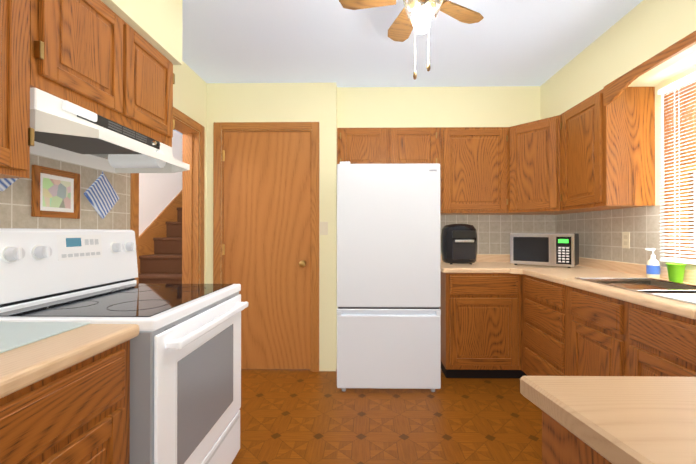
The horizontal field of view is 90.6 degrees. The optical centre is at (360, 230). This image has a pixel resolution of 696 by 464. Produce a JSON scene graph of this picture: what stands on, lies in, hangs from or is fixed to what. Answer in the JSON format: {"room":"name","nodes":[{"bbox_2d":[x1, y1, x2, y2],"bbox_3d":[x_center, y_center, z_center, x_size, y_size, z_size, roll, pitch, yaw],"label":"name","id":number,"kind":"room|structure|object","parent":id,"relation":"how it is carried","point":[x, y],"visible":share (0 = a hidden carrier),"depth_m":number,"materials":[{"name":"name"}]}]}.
{"room":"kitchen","nodes":[
{"label":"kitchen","id":0,"kind":"room"},
{"bbox_2d":[101,0,181,64],"bbox_3d":[-1.210,-1.119,-0.234,0.360,0.363,4.330,0,0,1],"label":"soffit","id":1,"kind":"structure","parent":0,"point":[157,24],"depth_m":1.71,"materials":[{"name":"beige paint"}]},
{"bbox_2d":[139,130,180,235],"bbox_3d":[-2.487,-0.032,3.415,0.180,2.500,4.200,0,0,1],"label":"wall","id":2,"kind":"structure","parent":0,"point":[158,193],"depth_m":4.05,"materials":[{"name":"white paint"}]},
{"bbox_2d":[139,190,181,273],"bbox_3d":[-2.382,0.028,3.963,0.015,2.387,3.000,0,0,1],"label":"trim","id":3,"kind":"structure","parent":2,"relation":"attached to","point":[156,228],"depth_m":4.04,"materials":[{"name":"brown wood"}]},
{"bbox_2d":[181,135,182,189],"bbox_3d":[-1.462,-0.028,4.186,0.002,2.500,2.628,0,0,1],"label":"wall","id":4,"kind":"structure","parent":0,"point":[181,135],"depth_m":4.58,"materials":[{"name":"white paint"}]},
{"bbox_2d":[173,61,206,283],"bbox_3d":[-1.431,-0.041,1.549,0.134,2.500,7.900,0,0,1],"label":"wall","id":5,"kind":"structure","parent":0,"point":[190,92],"depth_m":2.79,"materials":[{"name":"beige paint"}]},
{"bbox_2d":[0,0,43,177],"bbox_3d":[-1.204,-0.548,0.823,0.338,0.762,0.548,0,0,1],"label":"upper cabinet","id":6,"kind":"object","parent":5,"relation":"attached to","point":[21,21],"depth_m":1.04,"materials":[{"name":"brown wood"}]},
{"bbox_2d":[0,153,130,229],"bbox_3d":[-1.373,-0.139,0.710,0.005,0.713,2.622,0,0,1],"label":"tile backsplash","id":7,"kind":"structure","parent":5,"relation":"attached to","point":[15,201],"depth_m":1.61,"materials":[{"name":"beige tile"}]},
{"bbox_2d":[31,165,79,218],"bbox_3d":[-1.350,-0.164,1.534,0.016,0.215,0.230,0,0,1],"label":"picture frame","id":8,"kind":"object","parent":7,"relation":"attached to","point":[55,193],"visible":1,"depth_m":1.52,"materials":[{"name":"brown wood"}]},
{"bbox_2d":[44,0,139,131],"bbox_3d":[-1.196,-0.695,1.329,0.338,0.464,0.460,0,0,1],"label":"upper cabinet","id":9,"kind":"object","parent":5,"relation":"attached to","point":[100,58],"depth_m":1.33,"materials":[{"name":"brown wood"}]},
{"bbox_2d":[138,35,174,146],"bbox_3d":[-1.191,-0.693,1.669,0.338,0.464,0.460,0,0,1],"label":"upper cabinet","id":10,"kind":"object","parent":5,"relation":"attached to","point":[157,77],"depth_m":1.73,"materials":[{"name":"brown wood"}]},
{"bbox_2d":[30,88,189,172],"bbox_3d":[-1.133,-0.389,1.504,0.460,0.141,0.790,0,0,1],"label":"range hood","id":11,"kind":"object","parent":10,"relation":"attached to","point":[67,131],"visible":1,"depth_m":1.44,"materials":[{"name":"white metal"}]},
{"bbox_2d":[130,107,204,283],"bbox_3d":[-1.411,0.163,2.478,0.148,2.101,0.912,0,0,1],"label":"door frame","id":12,"kind":"structure","parent":5,"relation":"attached to","point":[192,236],"depth_m":2.85,"materials":[{"name":"brown wood"}]},
{"bbox_2d":[206,83,337,370],"bbox_3d":[-0.775,-0.033,3.195,1.130,2.500,0.410,0,0,1],"label":"wall","id":13,"kind":"structure","parent":0,"point":[271,102],"depth_m":2.99,"materials":[{"name":"beige paint"}]},
{"bbox_2d":[213,122,318,371],"bbox_3d":[-0.818,0.138,3.033,0.922,2.156,0.114,0,0,1],"label":"trim","id":14,"kind":"structure","parent":13,"relation":"attached to","point":[220,129],"depth_m":2.98,"materials":[{"name":"brown wood"}]},
{"bbox_2d":[222,132,310,368],"bbox_3d":[-0.824,0.172,2.984,0.774,2.064,0.106,0,0,1],"label":"closet door","id":15,"kind":"structure","parent":13,"relation":"in","point":[266,234],"depth_m":3.00,"materials":[{"name":"brown wood"}]},
{"bbox_2d":[320,222,327,234],"bbox_3d":[-0.318,-0.019,2.975,0.070,0.114,0.016,0,0,1],"label":"switch plate","id":16,"kind":"object","parent":13,"relation":"attached to","point":[323,228],"visible":1,"depth_m":2.98,"materials":[{"name":"beige plastic"}]},
{"bbox_2d":[337,128,388,163],"bbox_3d":[0.020,-0.726,3.221,0.456,0.381,0.338,0,0,1],"label":"upper cabinet","id":17,"kind":"object","parent":13,"relation":"attached to","point":[354,145],"depth_m":3.06,"materials":[{"name":"brown wood"}]},
{"bbox_2d":[231,369,541,463],"bbox_3d":[-0.253,1.259,1.576,4.700,0.100,8.000,0,0,1],"label":"floor","id":18,"kind":"structure","parent":0,"point":[297,416],"depth_m":2.17,"materials":[{"name":"brown tile"}]},
{"bbox_2d":[0,344,129,463],"bbox_3d":[-1.040,0.767,0.795,0.665,0.874,0.582,0,0,1],"label":"base cabinet","id":19,"kind":"object","parent":18,"relation":"on","point":[64,397],"depth_m":0.86,"materials":[{"name":"brown wood"}]},
{"bbox_2d":[0,324,138,403],"bbox_3d":[-1.042,0.307,0.240,0.678,0.041,1.696,0,0,1],"label":"countertop","id":20,"kind":"structure","parent":19,"relation":"on","point":[24,367],"depth_m":0.83,"materials":[{"name":"beige laminate"}]},
{"bbox_2d":[0,321,90,352],"bbox_3d":[-1.065,0.286,0.760,0.440,0.006,0.635,0,0,1],"label":"cutting board","id":21,"kind":"object","parent":20,"relation":"on","point":[13,335],"visible":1,"depth_m":0.97,"materials":[{"name":"clear glass"}]},
{"bbox_2d":[0,228,247,463],"bbox_3d":[-0.956,0.601,1.469,0.738,1.215,0.760,0,0,1],"label":"stove","id":22,"kind":"object","parent":18,"relation":"on","point":[185,375],"visible":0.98,"depth_m":1.32,"materials":[{"name":"white metal"}]},
{"bbox_2d":[139,208,181,283],"bbox_3d":[-1.924,0.177,4.101,0.916,2.090,2.790,0,0,1],"label":"stairs","id":23,"kind":"structure","parent":18,"relation":"on","point":[162,264],"depth_m":3.71,"materials":[{"name":"brown wood"}]},
{"bbox_2d":[337,161,440,391],"bbox_3d":[0.214,0.348,2.933,0.775,1.735,0.741,0,0,1],"label":"fridge","id":24,"kind":"object","parent":18,"relation":"on","point":[388,283],"visible":1,"depth_m":2.56,"materials":[{"name":"white metal"}]},
{"bbox_2d":[439,270,510,377],"bbox_3d":[0.973,0.779,3.054,0.570,0.874,0.630,0,0,1],"label":"base cabinet","id":25,"kind":"object","parent":18,"relation":"on","point":[501,316],"depth_m":2.74,"materials":[{"name":"brown wood"}]},
{"bbox_2d":[441,262,598,273],"bbox_3d":[1.278,0.321,3.049,1.234,0.041,0.636,0,0,1],"label":"countertop","id":26,"kind":"structure","parent":25,"relation":"on","point":[477,265],"depth_m":2.88,"materials":[{"name":"beige laminate"}]},
{"bbox_2d":[441,224,476,263],"bbox_3d":[0.894,0.119,3.120,0.320,0.364,0.350,0,0,1],"label":"air fryer","id":27,"kind":"object","parent":26,"relation":"on","point":[458,243],"visible":1,"depth_m":2.98,"materials":[{"name":"black plastic"}]},
{"bbox_2d":[519,266,695,317],"bbox_3d":[1.559,0.315,1.730,0.635,0.041,1.992,0,0,1],"label":"countertop","id":28,"kind":"structure","parent":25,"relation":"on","point":[556,273],"depth_m":2.03,"materials":[{"name":"beige laminate"}]},
{"bbox_2d":[510,233,578,267],"bbox_3d":[1.579,0.162,2.965,0.483,0.275,0.312,0,0,39],"label":"microwave","id":29,"kind":"object","parent":28,"relation":"on","point":[554,249],"visible":1,"depth_m":2.84,"materials":[{"name":"grey metal"}]},
{"bbox_2d":[583,278,695,305],"bbox_3d":[1.546,0.377,1.689,0.466,0.179,0.870,0,0,1],"label":"sink","id":30,"kind":"object","parent":28,"relation":"in","point":[640,285],"depth_m":2.00,"materials":[{"name":"silver metal"}]},
{"bbox_2d":[645,248,659,278],"bbox_3d":[1.821,0.204,2.151,0.078,0.184,0.067,0,0,1],"label":"soap dispenser","id":31,"kind":"object","parent":28,"relation":"on","point":[652,267],"visible":0.96,"depth_m":2.13,"materials":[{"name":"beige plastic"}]},
{"bbox_2d":[651,293,695,303],"bbox_3d":[1.414,0.285,1.437,0.202,0.003,0.240,0,0,1],"label":"paper","id":32,"kind":"object","parent":28,"relation":"on","point":[689,297],"visible":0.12,"depth_m":1.45,"materials":[{"name":"white paper"}]},
{"bbox_2d":[666,263,685,281],"bbox_3d":[1.818,0.243,1.986,0.088,0.104,0.088,0,0,1],"label":"cup","id":33,"kind":"object","parent":28,"relation":"on","point":[675,271],"visible":0.92,"depth_m":1.96,"materials":[{"name":"green plastic"}]},
{"bbox_2d":[511,270,562,377],"bbox_3d":[1.540,0.776,2.425,0.692,0.874,0.655,0,0,1],"label":"base cabinet","id":34,"kind":"object","parent":18,"relation":"on","point":[536,303],"depth_m":2.48,"materials":[{"name":"brown wood"}]},
{"bbox_2d":[563,282,618,375],"bbox_3d":[1.564,0.773,1.861,0.629,0.874,0.472,0,0,1],"label":"base cabinet","id":35,"kind":"object","parent":18,"relation":"on","point":[590,318],"depth_m":1.89,"materials":[{"name":"brown wood"}]},
{"bbox_2d":[520,376,695,463],"bbox_3d":[1.078,0.744,0.169,1.536,0.915,1.020,0,0,1],"label":"countertop","id":36,"kind":"structure","parent":18,"relation":"on","point":[618,419],"depth_m":0.56,"materials":[{"name":"beige laminate"}]},
{"bbox_2d":[619,298,695,376],"bbox_3d":[1.554,0.769,1.179,0.629,0.874,0.893,0,0,1],"label":"base cabinet","id":37,"kind":"object","parent":18,"relation":"on","point":[653,341],"depth_m":1.46,"materials":[{"name":"brown wood"}]},
{"bbox_2d":[174,0,642,134],"bbox_3d":[-0.253,-1.341,1.589,4.700,0.100,8.000,0,0,1],"label":"ceiling","id":38,"kind":"structure","parent":0,"point":[520,42],"depth_m":2.36,"materials":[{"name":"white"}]},
{"bbox_2d":[339,0,483,79],"bbox_3d":[0.240,-0.969,1.487,0.676,0.645,0.687,0,0,1],"label":"ceiling fan","id":39,"kind":"object","parent":38,"relation":"hanging from","point":[416,15],"visible":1,"depth_m":1.53,"materials":[{"name":"brown wood"}]},
{"bbox_2d":[337,86,539,127],"bbox_3d":[0.695,-1.101,3.229,1.810,0.363,0.310,0,0,1],"label":"soffit","id":40,"kind":"structure","parent":0,"point":[414,107],"depth_m":3.08,"materials":[{"name":"beige paint"}]},
{"bbox_2d":[540,0,695,119],"bbox_3d":[1.711,-1.115,0.465,0.300,0.363,5.810,0,0,1],"label":"soffit","id":41,"kind":"structure","parent":0,"point":[641,32],"depth_m":2.07,"materials":[{"name":"beige paint"}]},
{"bbox_2d":[582,66,695,270],"bbox_3d":[1.931,-0.047,0.506,0.140,2.500,5.910,0,0,1],"label":"wall","id":42,"kind":"structure","parent":0,"point":[658,141],"depth_m":2.17,"materials":[{"name":"beige paint"}]},
{"bbox_2d":[440,254,509,261],"bbox_3d":[1.283,0.268,3.358,1.234,0.069,0.018,0,0,1],"label":"backsplash","id":43,"kind":"structure","parent":42,"relation":"attached to","point":[480,257],"depth_m":3.35,"materials":[{"name":"beige laminate"}]},
{"bbox_2d":[440,215,555,253],"bbox_3d":[1.262,0.038,3.367,1.279,0.385,0.006,0,0,1],"label":"tile backsplash","id":44,"kind":"structure","parent":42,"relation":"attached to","point":[493,231],"depth_m":3.36,"materials":[{"name":"beige tile"}]},
{"bbox_2d":[509,117,589,214],"bbox_3d":[1.605,-0.537,3.052,0.582,0.762,0.628,0,0,1],"label":"upper cabinet","id":45,"kind":"object","parent":42,"relation":"attached to","point":[530,143],"depth_m":2.89,"materials":[{"name":"brown wood"}]},
{"bbox_2d":[553,87,654,210],"bbox_3d":[1.704,-0.540,2.497,0.367,0.762,0.581,0,0,1],"label":"upper cabinet","id":46,"kind":"object","parent":42,"relation":"attached to","point":[592,153],"depth_m":2.22,"materials":[{"name":"brown wood"}]},
{"bbox_2d":[604,31,695,105],"bbox_3d":[1.559,-0.864,1.575,0.020,0.122,1.268,0,0,1],"label":"valance board","id":47,"kind":"object","parent":46,"relation":"attached to","point":[615,89],"visible":1,"depth_m":1.89,"materials":[{"name":"brown wood"}]},
{"bbox_2d":[556,205,666,266],"bbox_3d":[1.890,0.035,2.732,0.005,0.385,1.219,0,0,1],"label":"tile backsplash","id":48,"kind":"structure","parent":42,"relation":"attached to","point":[600,233],"depth_m":2.53,"materials":[{"name":"beige tile"}]},
{"bbox_2d":[622,232,629,248],"bbox_3d":[1.880,0.068,2.441,0.006,0.116,0.072,0,0,1],"label":"electrical outlet plate","id":49,"kind":"object","parent":48,"relation":"attached to","point":[625,239],"visible":1,"depth_m":2.43,"materials":[{"name":"beige plastic"}]},
{"bbox_2d":[576,258,695,281],"bbox_3d":[1.872,0.261,2.035,0.017,0.069,2.610,0,0,1],"label":"backsplash","id":50,"kind":"structure","parent":42,"relation":"attached to","point":[628,268],"depth_m":2.41,"materials":[{"name":"beige laminate"}]},
{"bbox_2d":[664,80,695,264],"bbox_3d":[1.940,-0.341,1.562,0.152,1.062,1.122,0,0,1],"label":"window","id":51,"kind":"structure","parent":42,"relation":"in","point":[691,113],"depth_m":2.09,"materials":[{"name":"clear glass"}]},
{"bbox_2d":[658,72,695,264],"bbox_3d":[1.827,-0.341,1.564,0.054,1.051,1.100,0,0,1],"label":"window blind slats","id":52,"kind":"object","parent":51,"relation":"attached to","point":[683,81],"visible":0.96,"depth_m":2.00,"materials":[{"name":"white plastic"}]},
{"bbox_3d":[-0.212,-0.026,4.487,4.700,2.500,2.190,0,0,1],"label":"wall","id":53,"kind":"structure","parent":0,"visible":0},
{"bbox_2d":[389,127,440,170],"bbox_3d":[0.482,-0.726,3.215,0.467,0.381,0.338,0,0,1],"label":"upper cabinet","id":54,"kind":"object","parent":53,"relation":"attached to","point":[417,145],"depth_m":3.05,"materials":[{"name":"brown wood"}]},
{"bbox_2d":[440,127,512,214],"bbox_3d":[1.040,-0.536,3.184,0.647,0.762,0.382,0,0,1],"label":"upper cabinet","id":55,"kind":"object","parent":53,"relation":"attached to","point":[474,173],"depth_m":3.04,"materials":[{"name":"brown wood"}]}
]}

